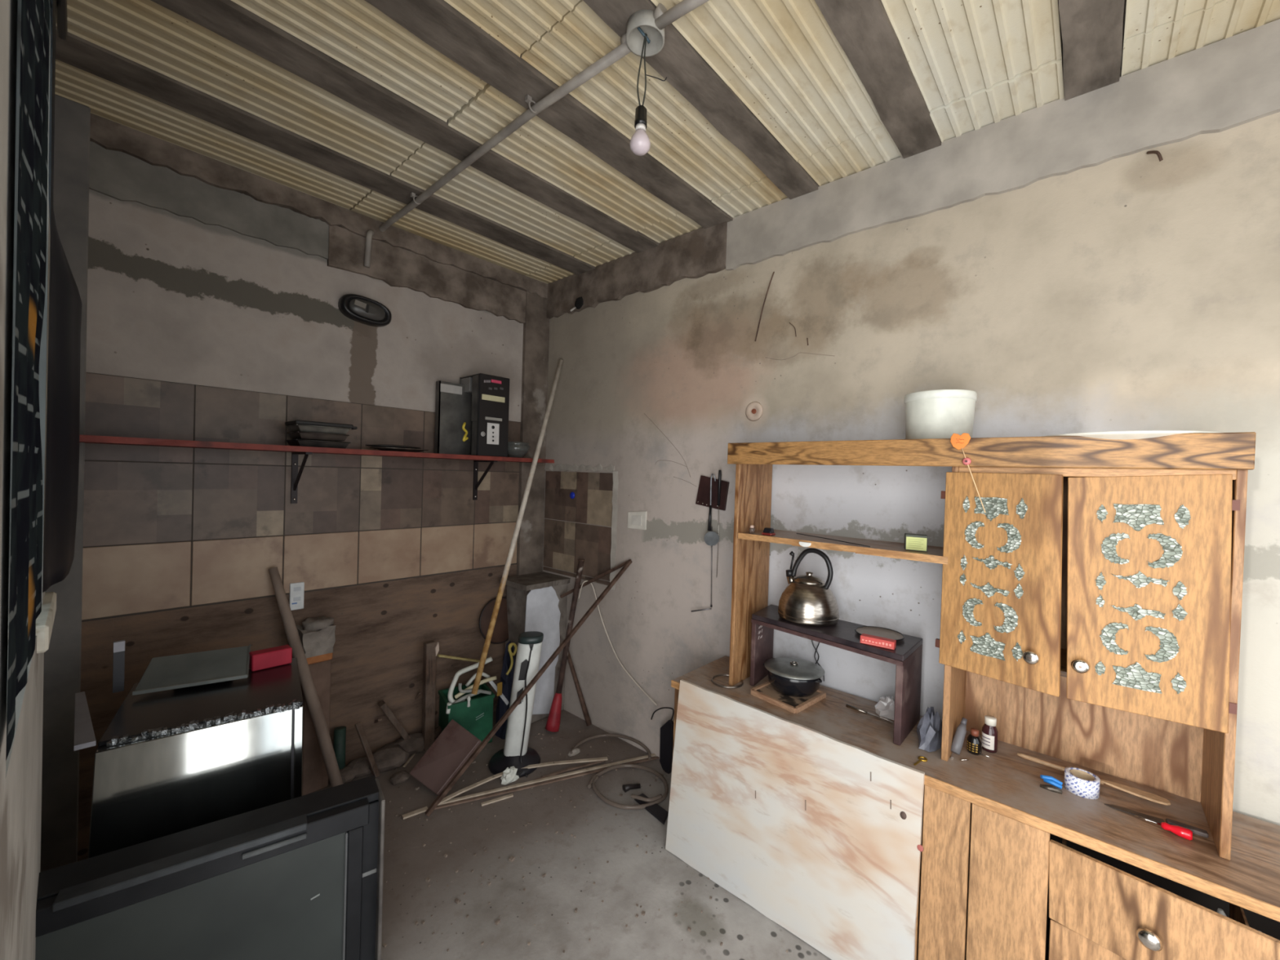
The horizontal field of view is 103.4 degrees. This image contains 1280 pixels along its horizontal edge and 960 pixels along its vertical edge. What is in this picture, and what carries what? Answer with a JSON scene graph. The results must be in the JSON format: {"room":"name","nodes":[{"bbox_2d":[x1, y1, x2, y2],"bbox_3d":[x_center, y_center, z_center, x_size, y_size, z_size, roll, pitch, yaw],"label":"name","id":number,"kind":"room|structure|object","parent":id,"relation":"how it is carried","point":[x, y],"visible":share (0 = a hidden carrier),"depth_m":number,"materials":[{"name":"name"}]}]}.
{"room":"kitchen","nodes":[
{"label":"kitchen","id":0,"kind":"room"},
{"bbox_2d":[0,0,90,959],"bbox_3d":[-0.645,0.116,0.388,4.070,2.920,0.320,2,1,42],"label":"wall","id":1,"kind":"structure","parent":0,"point":[39,775],"depth_m":0.94,"materials":[{"name":"paint"}]},
{"bbox_2d":[8,591,56,653],"bbox_3d":[-0.948,-0.272,0.715,0.902,1.131,0.157,2,1,42],"label":"window","id":2,"kind":"structure","parent":1,"relation":"in","point":[45,620],"depth_m":0.88,"materials":[{"name":"paint"}]},
{"bbox_2d":[56,0,67,39],"bbox_3d":[-0.842,-0.885,0.729,0.880,0.014,0.014,2,1,42],"label":"curtain rod","id":3,"kind":"object","parent":1,"relation":"attached to","point":[61,5],"visible":1,"depth_m":0.98,"materials":[{"name":"black plastic"}]},
{"bbox_2d":[5,0,49,760],"bbox_3d":[-0.738,-0.318,0.617,0.610,1.105,0.004,2,1,42],"label":"patterned curtain","id":4,"kind":"object","parent":3,"relation":"hanging from","point":[26,526],"visible":1,"depth_m":0.53,"materials":[{"name":"fabric"}]},
{"bbox_2d":[42,0,82,592],"bbox_3d":[-1.024,-0.361,0.901,0.210,1.085,0.041,2,1,42],"label":"curtain","id":5,"kind":"object","parent":3,"relation":"hanging from","point":[65,304],"visible":1,"depth_m":0.88,"materials":[{"name":"fabric"}]},
{"bbox_2d":[77,112,549,861],"bbox_3d":[-1.473,-0.010,2.520,0.185,3.070,2.390,2,1,42],"label":"wall","id":6,"kind":"structure","parent":0,"point":[215,287],"depth_m":2.26,"materials":[{"name":"paint"}]},
{"bbox_2d":[288,582,304,610],"bbox_3d":[-1.581,0.535,2.327,0.016,0.124,0.056,2,1,42],"label":"wall socket","id":7,"kind":"object","parent":6,"relation":"attached to","point":[296,593],"visible":0.84,"depth_m":2.32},
{"bbox_2d":[79,435,554,503],"bbox_3d":[-1.283,-0.013,2.454,0.244,0.255,1.985,2,1,42],"label":"wall shelf","id":8,"kind":"object","parent":6,"relation":"attached to","point":[295,451],"visible":0.97,"depth_m":2.21,"materials":[{"name":"red paint"}]},
{"bbox_2d":[284,439,351,448],"bbox_3d":[-1.438,-0.159,2.257,0.179,0.030,0.210,2,1,42],"label":"tin","id":9,"kind":"object","parent":8,"relation":"on","point":[299,442],"visible":0.96,"depth_m":2.19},
{"bbox_2d":[286,431,349,441],"bbox_3d":[-1.437,-0.192,2.256,0.174,0.030,0.200,2,1,42],"label":"tin","id":10,"kind":"object","parent":9,"relation":"on","point":[298,434],"visible":0.96,"depth_m":2.20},
{"bbox_2d":[285,423,351,434],"bbox_3d":[-1.436,-0.222,2.256,0.179,0.030,0.210,2,1,42],"label":"tin","id":11,"kind":"object","parent":10,"relation":"on","point":[292,428],"visible":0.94,"depth_m":2.19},
{"bbox_2d":[284,419,357,429],"bbox_3d":[-1.421,-0.245,2.271,0.170,0.017,0.258,2,1,42],"label":"skillet","id":12,"kind":"object","parent":11,"relation":"on","point":[292,422],"visible":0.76,"depth_m":2.19,"materials":[{"name":"metal"}]},
{"bbox_2d":[368,446,428,452],"bbox_3d":[-1.195,-0.148,2.513,0.174,0.017,0.280,2,1,42],"label":"dish","id":13,"kind":"object","parent":8,"relation":"on","point":[392,449],"visible":0.88,"depth_m":2.45,"materials":[{"name":"metal"}]},
{"bbox_2d":[365,444,421,448],"bbox_3d":[-1.222,-0.167,2.511,0.156,0.013,0.260,2,1,42],"label":"griddle cover","id":14,"kind":"object","parent":13,"relation":"on","point":[381,445],"visible":0.9,"depth_m":2.45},
{"bbox_2d":[434,380,471,454],"bbox_3d":[-1.045,-0.339,2.831,0.048,0.400,0.190,2,1,42],"label":"case cover","id":15,"kind":"object","parent":8,"relation":"on","point":[452,404],"visible":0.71,"depth_m":2.80,"materials":[{"name":"metal"}]},
{"bbox_2d":[459,373,509,457],"bbox_3d":[-0.916,-0.359,2.849,0.223,0.447,0.268,2,1,42],"label":"case","id":16,"kind":"object","parent":8,"relation":"on","point":[490,405],"visible":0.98,"depth_m":2.79,"materials":[{"name":"metal"}]},
{"bbox_2d":[507,441,530,457],"bbox_3d":[-0.747,-0.178,3.027,0.179,0.092,0.179,2,1,42],"label":"glass bowl","id":17,"kind":"object","parent":8,"relation":"on","point":[515,449],"visible":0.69,"depth_m":2.97,"materials":[{"name":"grey"}]},
{"bbox_2d":[337,293,391,327],"bbox_3d":[-1.347,-0.836,2.490,0.060,0.128,0.235,2,1,42],"label":"lamp","id":18,"kind":"object","parent":6,"relation":"attached to","point":[357,308],"visible":1,"depth_m":2.46,"materials":[{"name":"grey"}]},
{"bbox_2d":[308,709,831,959],"bbox_3d":[0.929,1.590,-0.051,7.450,0.120,3.600,2,1,42],"label":"floor","id":19,"kind":"structure","parent":0,"point":[654,880],"depth_m":1.86,"materials":[{"name":"concrete"}]},
{"bbox_2d":[74,640,302,857],"bbox_3d":[-1.301,0.970,1.445,0.538,0.946,0.592,1,1,-36],"label":"stove","id":20,"kind":"object","parent":19,"relation":"on","point":[168,762],"visible":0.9,"depth_m":1.36,"materials":[{"name":"metal"}]},
{"bbox_2d":[132,644,250,695],"bbox_3d":[-1.422,0.604,1.629,0.268,0.054,0.187,1,1,-33],"label":"tray","id":21,"kind":"object","parent":20,"relation":"on","point":[196,668],"visible":1,"depth_m":1.62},
{"bbox_2d":[248,644,292,671],"bbox_3d":[-1.282,0.617,1.754,0.050,0.055,0.114,2,1,42],"label":"box","id":22,"kind":"object","parent":20,"relation":"on","point":[260,660],"visible":0.96,"depth_m":1.74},
{"bbox_2d":[35,774,385,959],"bbox_3d":[-0.958,1.126,1.134,0.662,0.664,0.132,1,1,-36],"label":"television","id":23,"kind":"object","parent":19,"relation":"on","point":[300,877],"visible":0.99,"depth_m":1.13,"materials":[{"name":"plastic"}]},
{"bbox_2d":[268,566,342,786],"bbox_3d":[-1.478,0.902,2.246,0.359,1.026,0.050,2,1,-1],"label":"wooden pole","id":24,"kind":"object","parent":19,"relation":"on","point":[307,682],"visible":0.83,"depth_m":2.23,"materials":[{"name":"brown wood"}]},
{"bbox_2d":[296,616,335,795],"bbox_3d":[-1.508,1.032,2.342,0.141,0.788,0.146,2,1,42],"label":"pier","id":25,"kind":"object","parent":19,"relation":"on","point":[317,634],"visible":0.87,"depth_m":2.30,"materials":[{"name":"wood"}]},
{"bbox_2d":[333,725,346,769],"bbox_3d":[-1.440,1.303,2.418,0.052,0.226,0.084,1,1,-29],"label":"pipe","id":26,"kind":"object","parent":19,"relation":"on","point":[340,732],"visible":0.58,"depth_m":2.40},
{"bbox_2d":[339,766,356,783],"bbox_3d":[-1.402,1.399,2.397,0.101,0.060,0.119,2,1,42],"label":"lump","id":27,"kind":"object","parent":19,"relation":"on","point":[347,774],"visible":0.46,"depth_m":2.38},
{"bbox_2d":[345,756,371,777],"bbox_3d":[-1.359,1.393,2.462,0.133,0.072,0.134,2,1,4],"label":"lump","id":28,"kind":"object","parent":19,"relation":"on","point":[361,765],"visible":0.55,"depth_m":2.43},
{"bbox_2d":[354,722,380,777],"bbox_3d":[-1.314,1.300,2.434,0.141,0.237,0.026,2,1,18],"label":"board","id":29,"kind":"object","parent":19,"relation":"on","point":[359,729],"visible":0.9,"depth_m":2.43,"materials":[{"name":"brown wood"}]},
{"bbox_2d":[367,744,408,772],"bbox_3d":[-1.260,1.387,2.524,0.152,0.090,0.194,2,1,42],"label":"lump","id":30,"kind":"object","parent":19,"relation":"on","point":[389,757],"visible":0.86,"depth_m":2.49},
{"bbox_2d":[377,699,410,740],"bbox_3d":[-1.260,1.277,2.627,0.185,0.290,0.052,1,1,-42],"label":"board","id":31,"kind":"object","parent":19,"relation":"on","point":[382,704],"visible":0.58,"depth_m":2.59,"materials":[{"name":"brown wood"}]},
{"bbox_2d":[389,770,410,785],"bbox_3d":[-1.143,1.416,2.409,0.067,0.042,0.093,2,1,42],"label":"lump","id":32,"kind":"object","parent":19,"relation":"on","point":[401,776],"visible":0.99,"depth_m":2.39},
{"bbox_2d":[393,733,424,755],"bbox_3d":[-1.213,1.389,2.670,0.158,0.084,0.158,2,1,-2],"label":"lump","id":33,"kind":"object","parent":19,"relation":"on","point":[415,744],"visible":0.64,"depth_m":2.63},
{"bbox_2d":[402,806,427,819],"bbox_3d":[-0.971,1.439,2.184,0.101,0.007,0.022,1,1,-37],"label":"trim strip","id":34,"kind":"object","parent":19,"relation":"on","point":[425,808],"visible":0.86,"depth_m":2.18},
{"bbox_2d":[422,640,441,751],"bbox_3d":[-1.067,1.149,2.788,0.060,0.571,0.284,2,1,30],"label":"frame post","id":35,"kind":"object","parent":19,"relation":"on","point":[431,648],"visible":0.76,"depth_m":2.68,"materials":[{"name":"brown wood"}]},
{"bbox_2d":[436,653,479,662],"bbox_3d":[-1.003,1.011,2.856,0.024,0.121,0.294,2,1,42],"label":"batten","id":36,"kind":"object","parent":35,"relation":"attached to","point":[437,655],"visible":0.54,"depth_m":2.83,"materials":[{"name":"brown wood"}]},
{"bbox_2d":[409,719,481,795],"bbox_3d":[-0.926,1.321,2.405,0.237,0.231,0.241,2,1,42],"label":"plank","id":37,"kind":"object","parent":19,"relation":"on","point":[453,747],"visible":0.94,"depth_m":2.40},
{"bbox_2d":[438,682,494,743],"bbox_3d":[-0.963,1.306,2.791,0.263,0.264,0.218,1,1,-37],"label":"crate","id":38,"kind":"object","parent":19,"relation":"on","point":[477,718],"visible":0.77,"depth_m":2.73,"materials":[{"name":"plastic"}]},
{"bbox_2d":[448,656,492,703],"bbox_3d":[-0.922,1.099,2.750,0.243,0.225,0.048,1,1,-38],"label":"scrap","id":39,"kind":"object","parent":38,"relation":"in","point":[468,668],"visible":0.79,"depth_m":2.71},
{"bbox_2d":[457,683,491,694],"bbox_3d":[-0.893,1.133,2.736,0.175,0.090,0.027,1,1,-26],"label":"scrap","id":40,"kind":"object","parent":38,"relation":"in","point":[460,686],"visible":0.89,"depth_m":2.71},
{"bbox_2d":[453,675,496,698],"bbox_3d":[-0.898,1.134,2.762,0.222,0.091,0.024,1,1,-29],"label":"scrap","id":41,"kind":"object","parent":38,"relation":"in","point":[491,678],"visible":0.79,"depth_m":2.77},
{"bbox_2d":[471,359,563,694],"bbox_3d":[-0.660,0.151,2.849,0.029,1.832,0.788,2,1,21],"label":"pole","id":42,"kind":"object","parent":38,"relation":"in","point":[486,644],"visible":1,"depth_m":2.78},
{"bbox_2d":[480,793,513,806],"bbox_3d":[-0.646,1.447,2.286,0.142,0.007,0.014,1,1,-31],"label":"trim strip","id":43,"kind":"object","parent":19,"relation":"on","point":[511,795],"visible":1,"depth_m":2.28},
{"bbox_2d":[495,640,515,739],"bbox_3d":[-0.744,1.176,2.873,0.198,0.532,0.127,2,1,42],"label":"bag","id":44,"kind":"object","parent":19,"relation":"on","point":[507,680],"visible":0.52,"depth_m":2.83,"materials":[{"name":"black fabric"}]},
{"bbox_2d":[506,642,517,675],"bbox_3d":[-0.701,0.974,2.757,0.014,0.172,0.067,2,1,42],"label":"hose","id":45,"kind":"object","parent":44,"relation":"on","point":[511,654],"visible":1,"depth_m":2.75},
{"bbox_2d":[500,766,519,785],"bbox_3d":[-0.629,1.417,2.439,0.065,0.065,0.094,2,1,42],"label":"crumpled paper","id":46,"kind":"object","parent":19,"relation":"on","point":[508,775],"visible":0.99,"depth_m":2.42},
{"bbox_2d":[488,631,543,777],"bbox_3d":[-0.625,1.116,2.571,0.273,0.668,0.260,2,1,42],"label":"tower fan","id":47,"kind":"object","parent":19,"relation":"on","point":[515,753],"visible":0.94,"depth_m":2.53,"materials":[{"name":"white plastic"}]},
{"bbox_2d":[438,756,607,804],"bbox_3d":[-0.557,1.424,2.453,0.829,0.007,0.129,1,1,-28],"label":"trim strip","id":48,"kind":"object","parent":19,"relation":"on","point":[477,784],"visible":0.84,"depth_m":2.50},
{"bbox_2d":[424,559,632,816],"bbox_3d":[-0.600,0.936,2.589,0.522,1.018,1.054,2,1,42],"label":"iron","id":49,"kind":"object","parent":19,"relation":"on","point":[625,565],"visible":1,"depth_m":2.46,"materials":[{"name":"metal"}]},
{"bbox_2d":[577,580,657,705],"bbox_3d":[-0.126,0.886,2.836,0.595,0.573,0.048,2,1,38],"label":"cable","id":50,"kind":"object","parent":49,"relation":"hanging from","point":[646,694],"visible":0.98,"depth_m":2.88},
{"bbox_2d":[499,571,570,723],"bbox_3d":[-0.659,1.025,3.130,0.284,0.835,0.330,2,1,42],"label":"pier","id":51,"kind":"object","parent":19,"relation":"on","point":[535,602],"visible":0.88,"depth_m":3.06,"materials":[{"name":"concrete"}]},
{"bbox_2d":[479,596,508,644],"bbox_3d":[-0.859,0.857,3.088,0.054,0.276,0.279,2,1,42],"label":"round lid","id":52,"kind":"object","parent":51,"relation":"on","point":[500,633],"visible":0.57,"depth_m":3.06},
{"bbox_2d":[437,753,656,805],"bbox_3d":[-0.408,1.448,2.464,1.123,0.007,0.017,1,1,-25],"label":"trim strip","id":53,"kind":"object","parent":19,"relation":"on","point":[502,788],"visible":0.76,"depth_m":2.43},
{"bbox_2d":[434,755,659,809],"bbox_3d":[-0.405,1.453,2.442,1.112,0.007,0.015,1,1,-24],"label":"trim strip","id":54,"kind":"object","parent":19,"relation":"on","point":[657,757],"visible":0.83,"depth_m":2.38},
{"bbox_2d":[328,720,787,952],"bbox_3d":[-0.354,1.460,2.068,2.193,0.010,1.447,2,1,42],"label":"dirt","id":55,"kind":"object","parent":19,"relation":"on","point":[511,859],"visible":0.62,"depth_m":1.95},
{"bbox_2d":[545,559,584,732],"bbox_3d":[-0.437,0.960,2.966,0.083,0.976,0.245,2,1,42],"label":"bar","id":56,"kind":"object","parent":19,"relation":"on","point":[553,724],"visible":1,"depth_m":2.94,"materials":[{"name":"metal"}]},
{"bbox_2d":[533,760,604,780],"bbox_3d":[-0.353,1.452,2.529,0.380,0.007,0.024,1,1,-31],"label":"trim strip","id":57,"kind":"object","parent":19,"relation":"on","point":[597,762],"visible":0.86,"depth_m":2.53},
{"bbox_2d":[567,651,591,725],"bbox_3d":[-0.377,1.229,3.031,0.234,0.438,0.032,2,1,34],"label":"stick","id":58,"kind":"object","parent":19,"relation":"on","point":[585,713],"visible":0.79,"depth_m":3.01,"materials":[{"name":"metal"}]},
{"bbox_2d":[569,733,651,759],"bbox_3d":[-0.150,1.437,2.758,0.435,0.042,0.214,2,1,4],"label":"hose","id":59,"kind":"object","parent":19,"relation":"on","point":[631,739],"visible":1,"depth_m":2.79,"materials":[{"name":"brown"}]},
{"bbox_2d":[587,764,668,809],"bbox_3d":[-0.043,1.458,2.413,0.361,0.018,0.340,2,1,42],"label":"hose","id":60,"kind":"object","parent":19,"relation":"on","point":[593,780],"visible":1,"depth_m":2.39,"materials":[{"name":"brown"}]},
{"bbox_2d":[622,783,640,792],"bbox_3d":[-0.039,1.459,2.401,0.084,0.033,0.034,1,1,-23],"label":"connector","id":61,"kind":"object","parent":19,"relation":"on","point":[626,788],"visible":1,"depth_m":2.39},
{"bbox_2d":[631,794,662,802],"bbox_3d":[0.032,1.450,2.303,0.142,0.016,0.044,2,1,-2],"label":"hose","id":62,"kind":"object","parent":19,"relation":"on","point":[633,796],"visible":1,"depth_m":2.30,"materials":[{"name":"brown"}]},
{"bbox_2d":[634,793,668,824],"bbox_3d":[0.060,1.467,2.260,0.062,0.012,0.209,1,1,-39],"label":"floor strip","id":63,"kind":"object","parent":19,"relation":"on","point":[656,811],"visible":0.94,"depth_m":2.23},
{"bbox_2d":[659,719,673,773],"bbox_3d":[0.134,1.365,2.557,0.076,0.318,0.020,2,1,42],"label":"board","id":64,"kind":"object","parent":19,"relation":"on","point":[666,740],"visible":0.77,"depth_m":2.54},
{"bbox_2d":[665,679,924,959],"bbox_3d":[0.464,1.155,1.734,0.902,0.678,0.050,2,1,42],"label":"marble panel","id":65,"kind":"object","parent":19,"relation":"on","point":[820,833],"visible":1,"depth_m":1.67,"materials":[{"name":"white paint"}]},
{"bbox_2d":[671,431,1279,959],"bbox_3d":[0.890,0.690,1.619,1.732,1.635,0.494,2,1,42],"label":"hutch","id":66,"kind":"object","parent":19,"relation":"on","point":[1092,608],"depth_m":1.34,"materials":[{"name":"brown wood"}]},
{"bbox_2d":[711,674,743,688],"bbox_3d":[0.358,0.824,2.070,0.130,0.008,0.130,2,1,42],"label":"ring","id":67,"kind":"object","parent":66,"relation":"on","point":[717,675],"visible":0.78,"depth_m":2.03,"materials":[{"name":"metal"}]},
{"bbox_2d":[750,680,826,713],"bbox_3d":[0.575,0.827,1.960,0.235,0.018,0.204,1,1,-42],"label":"board","id":68,"kind":"object","parent":66,"relation":"on","point":[765,691],"visible":0.74,"depth_m":1.91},
{"bbox_2d":[763,657,824,697],"bbox_3d":[0.602,0.770,1.979,0.242,0.109,0.227,2,1,42],"label":"cooking pot","id":69,"kind":"object","parent":68,"relation":"on","point":[789,676],"visible":1,"depth_m":1.91,"materials":[{"name":"black metal"}]},
{"bbox_2d":[750,604,922,745],"bbox_3d":[0.700,0.696,1.908,0.600,0.290,0.277,2,1,42],"label":"stand","id":70,"kind":"object","parent":66,"relation":"on","point":[907,655],"visible":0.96,"depth_m":1.77,"materials":[{"name":"brown paint"}]},
{"bbox_2d":[777,547,839,626],"bbox_3d":[0.664,0.407,1.983,0.230,0.282,0.230,2,1,42],"label":"kettle","id":71,"kind":"object","parent":70,"relation":"on","point":[806,600],"visible":1,"depth_m":1.92,"materials":[{"name":"metal"}]},
{"bbox_2d":[860,633,896,649],"bbox_3d":[0.798,0.542,1.694,0.105,0.026,0.031,2,1,37],"label":"matchbox","id":72,"kind":"object","parent":70,"relation":"on","point":[876,641],"visible":1,"depth_m":1.68},
{"bbox_2d":[861,639,892,648],"bbox_3d":[0.788,0.543,1.682,0.097,0.015,0.001,2,1,37],"label":"print","id":73,"kind":"object","parent":72,"relation":"on","point":[885,643],"depth_m":1.68},
{"bbox_2d":[854,626,904,640],"bbox_3d":[0.852,0.550,1.799,0.161,0.012,0.161,2,1,42],"label":"plate","id":74,"kind":"object","parent":70,"relation":"on","point":[886,633],"visible":0.76,"depth_m":1.83,"materials":[{"name":"black plastic"}]},
{"bbox_2d":[737,529,943,555],"bbox_3d":[0.753,0.234,1.879,0.734,0.017,0.270,2,1,42],"label":"open shelf","id":75,"kind":"object","parent":66,"relation":"attached to","point":[877,548],"depth_m":1.82,"materials":[{"name":"wood"}]},
{"bbox_2d":[845,703,893,722],"bbox_3d":[0.827,0.843,1.822,0.012,0.012,0.167,1,1,-43],"label":"kitchen knife","id":76,"kind":"object","parent":66,"relation":"on","point":[846,704],"visible":1,"depth_m":1.83,"materials":[{"name":"metal"}]},
{"bbox_2d":[875,696,894,719],"bbox_3d":[0.907,0.814,1.824,0.107,0.067,0.083,2,1,42],"label":"clear bag","id":77,"kind":"object","parent":66,"relation":"on","point":[885,707],"visible":0.66,"depth_m":1.81,"materials":[{"name":"white"}]},
{"bbox_2d":[903,533,928,551],"bbox_3d":[0.908,0.205,1.663,0.069,0.052,0.038,2,1,31],"label":"box","id":78,"kind":"object","parent":66,"relation":"on","point":[915,542],"visible":1,"depth_m":1.65,"materials":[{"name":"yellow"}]},
{"bbox_2d":[916,706,942,751],"bbox_3d":[0.944,0.794,1.641,0.069,0.114,0.148,2,1,42],"label":"bag","id":79,"kind":"object","parent":66,"relation":"on","point":[929,729],"visible":0.98,"depth_m":1.61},
{"bbox_2d":[904,389,977,439],"bbox_3d":[1.002,-0.192,1.696,0.209,0.190,0.209,2,1,42],"label":"bucket","id":80,"kind":"object","parent":66,"relation":"on","point":[939,413],"visible":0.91,"depth_m":1.61,"materials":[{"name":"beige plastic"}]},
{"bbox_2d":[951,717,967,755],"bbox_3d":[0.994,0.797,1.573,0.078,0.101,0.027,1,1,-37],"label":"tube","id":81,"kind":"object","parent":66,"relation":"on","point":[957,741],"visible":1,"depth_m":1.56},
{"bbox_2d":[950,433,985,512],"bbox_3d":[0.959,-0.023,1.476,0.096,0.230,0.014,2,1,44],"label":"hanging ornament","id":82,"kind":"object","parent":66,"relation":"hanging from","point":[958,442],"visible":1,"depth_m":1.49,"materials":[{"name":"orange plastic"}]},
{"bbox_2d":[966,728,982,755],"bbox_3d":[1.050,0.820,1.585,0.040,0.072,0.041,2,1,42],"label":"ink bottle","id":83,"kind":"object","parent":66,"relation":"on","point":[974,742],"visible":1,"depth_m":1.57,"materials":[{"name":"black glass"}]},
{"bbox_2d":[966,741,977,752],"bbox_3d":[1.036,0.833,1.576,0.007,0.025,0.030,1,1,-36],"label":"print","id":84,"kind":"object","parent":83,"relation":"attached to","point":[971,746],"depth_m":1.57},
{"bbox_2d":[673,655,1279,906],"bbox_3d":[0.911,0.862,1.651,1.732,0.022,0.405,2,1,42],"label":"countertop","id":85,"kind":"structure","parent":66,"relation":"on","point":[1009,779],"depth_m":1.37,"materials":[{"name":"wood"}]},
{"bbox_2d":[981,715,998,753],"bbox_3d":[1.111,0.805,1.604,0.042,0.105,0.043,2,1,42],"label":"medicine bottle","id":86,"kind":"object","parent":66,"relation":"on","point":[989,736],"visible":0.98,"depth_m":1.59,"materials":[{"name":"brown glass"}]},
{"bbox_2d":[981,734,990,746],"bbox_3d":[1.093,0.824,1.598,0.005,0.024,0.028,2,1,-18],"label":"print","id":87,"kind":"object","parent":86,"relation":"attached to","point":[985,739],"depth_m":1.59},
{"bbox_2d":[1040,774,1062,794],"bbox_3d":[1.151,0.852,1.414,0.049,0.030,0.047,2,1,42],"label":"pliers","id":88,"kind":"object","parent":66,"relation":"on","point":[1050,780],"visible":1,"depth_m":1.41,"materials":[{"name":"blue rubber"}]},
{"bbox_2d":[1063,766,1100,799],"bbox_3d":[1.226,0.840,1.402,0.074,0.046,0.074,2,1,42],"label":"tape roll","id":89,"kind":"object","parent":66,"relation":"on","point":[1081,782],"visible":1,"depth_m":1.38,"materials":[{"name":"cardboard"}]},
{"bbox_2d":[1017,752,1170,805],"bbox_3d":[1.288,0.855,1.451,0.328,0.015,0.040,2,1,42],"label":"wooden spatula","id":90,"kind":"object","parent":66,"relation":"on","point":[1148,796],"visible":0.92,"depth_m":1.40,"materials":[{"name":"brown wood"}]},
{"bbox_2d":[1041,430,1221,439],"bbox_3d":[1.315,-0.101,1.375,0.374,0.033,0.374,2,1,42],"label":"serving tray","id":91,"kind":"object","parent":66,"relation":"on","point":[1116,434],"visible":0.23,"depth_m":1.24,"materials":[{"name":"ceramic"}]},
{"bbox_2d":[1104,803,1208,838],"bbox_3d":[1.310,0.860,1.289,0.186,0.012,0.024,2,1,40],"label":"carving knife","id":92,"kind":"object","parent":66,"relation":"on","point":[1200,832],"visible":0.9,"depth_m":1.27,"materials":[{"name":"metal"}]},
{"bbox_2d":[1135,815,1192,840],"bbox_3d":[1.301,0.856,1.255,0.025,0.025,0.099,1,1,-38],"label":"screwdriver","id":93,"kind":"object","parent":66,"relation":"on","point":[1184,833],"visible":1,"depth_m":1.23,"materials":[{"name":"red metal"}]},
{"bbox_2d":[54,0,1279,284],"bbox_3d":[0.115,-1.351,1.206,4.220,0.262,2.520,2,1,42],"label":"ceiling","id":94,"kind":"structure","parent":0,"point":[362,106],"depth_m":1.61,"materials":[{"name":"metal"}]},
{"bbox_2d":[364,0,709,267],"bbox_3d":[-0.604,-1.130,1.875,2.042,0.231,0.095,2,1,41],"label":"conduit","id":95,"kind":"object","parent":94,"relation":"attached to","point":[683,7],"visible":0.91,"depth_m":1.64,"materials":[{"name":"metal"}]},
{"bbox_2d":[620,3,666,57],"bbox_3d":[0.015,-1.213,1.366,0.154,0.053,0.104,2,1,42],"label":"junction box","id":96,"kind":"object","parent":94,"relation":"attached to","point":[642,22],"visible":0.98,"depth_m":1.37,"materials":[{"name":"plastic"}]},
{"bbox_2d":[629,33,666,155],"bbox_3d":[0.019,-1.046,1.367,0.080,0.321,0.075,2,1,42],"label":"light bulb","id":97,"kind":"object","parent":96,"relation":"hanging from","point":[640,144],"depth_m":1.36,"materials":[{"name":"white glass"}]},
{"bbox_2d":[634,105,647,128],"bbox_3d":[0.003,-0.983,1.369,0.034,0.050,0.034,2,1,42],"label":"socket","id":98,"kind":"object","parent":97,"relation":"attached to","point":[640,122],"depth_m":1.36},
{"bbox_2d":[542,18,1279,826],"bbox_3d":[0.834,0.065,2.111,4.270,3.070,0.180,2,1,42],"label":"wall","id":99,"kind":"structure","parent":0,"point":[1039,263],"depth_m":1.87,"materials":[{"name":"paint"}]},
{"bbox_2d":[569,297,583,311],"bbox_3d":[-0.381,-1.071,3.081,0.091,0.086,0.031,2,1,22],"label":"cable","id":100,"kind":"object","parent":99,"relation":"attached to","point":[579,302],"visible":1,"depth_m":3.07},
{"bbox_2d":[627,511,646,529],"bbox_3d":[-0.017,0.219,2.784,0.135,0.103,0.012,2,1,42],"label":"switch plate","id":101,"kind":"object","parent":99,"relation":"attached to","point":[636,520],"visible":1,"depth_m":2.77,"materials":[{"name":"beige plastic"}]},
{"bbox_2d":[690,526,712,612],"bbox_3d":[0.307,0.440,2.465,0.114,0.431,0.010,2,1,35],"label":"skewer crank","id":102,"kind":"object","parent":99,"relation":"hanging from","point":[711,605],"visible":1,"depth_m":2.44,"materials":[{"name":"black metal"}]},
{"bbox_2d":[695,475,728,510],"bbox_3d":[0.349,0.061,2.451,0.184,0.164,0.016,2,1,42],"label":"board","id":103,"kind":"object","parent":99,"relation":"attached to","point":[703,498],"visible":0.98,"depth_m":2.44,"materials":[{"name":"brown wood"}]},
{"bbox_2d":[704,473,719,546],"bbox_3d":[0.349,0.141,2.408,0.070,0.344,0.050,2,1,31],"label":"ladle","id":104,"kind":"object","parent":103,"relation":"hanging from","point":[711,538],"visible":1,"depth_m":2.41,"materials":[{"name":"grey metal"}]},
{"bbox_2d":[704,531,719,546],"bbox_3d":[0.344,0.279,2.408,0.068,0.068,0.052,2,1,42],"label":"bowl","id":105,"kind":"object","parent":104,"relation":"on","point":[711,538],"depth_m":2.40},
{"bbox_2d":[716,470,721,573],"bbox_3d":[0.372,0.209,2.406,0.015,0.515,0.026,2,1,-11],"label":"spatula","id":106,"kind":"object","parent":103,"relation":"hanging from","point":[719,471],"visible":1,"depth_m":2.40,"materials":[{"name":"black plastic"}]},
{"bbox_2d":[745,401,763,421],"bbox_3d":[0.521,-0.314,2.310,0.090,0.090,0.010,2,1,42],"label":"outlet","id":107,"kind":"object","parent":99,"relation":"attached to","point":[754,410],"visible":1,"depth_m":2.31,"materials":[{"name":"paint"}]},
{"bbox_2d":[755,271,774,341],"bbox_3d":[0.554,-0.779,2.270,0.027,0.295,0.090,1,1,-45],"label":"wire","id":108,"kind":"object","parent":99,"relation":"hanging from","point":[773,272],"visible":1,"depth_m":2.26,"materials":[{"name":"metal"}]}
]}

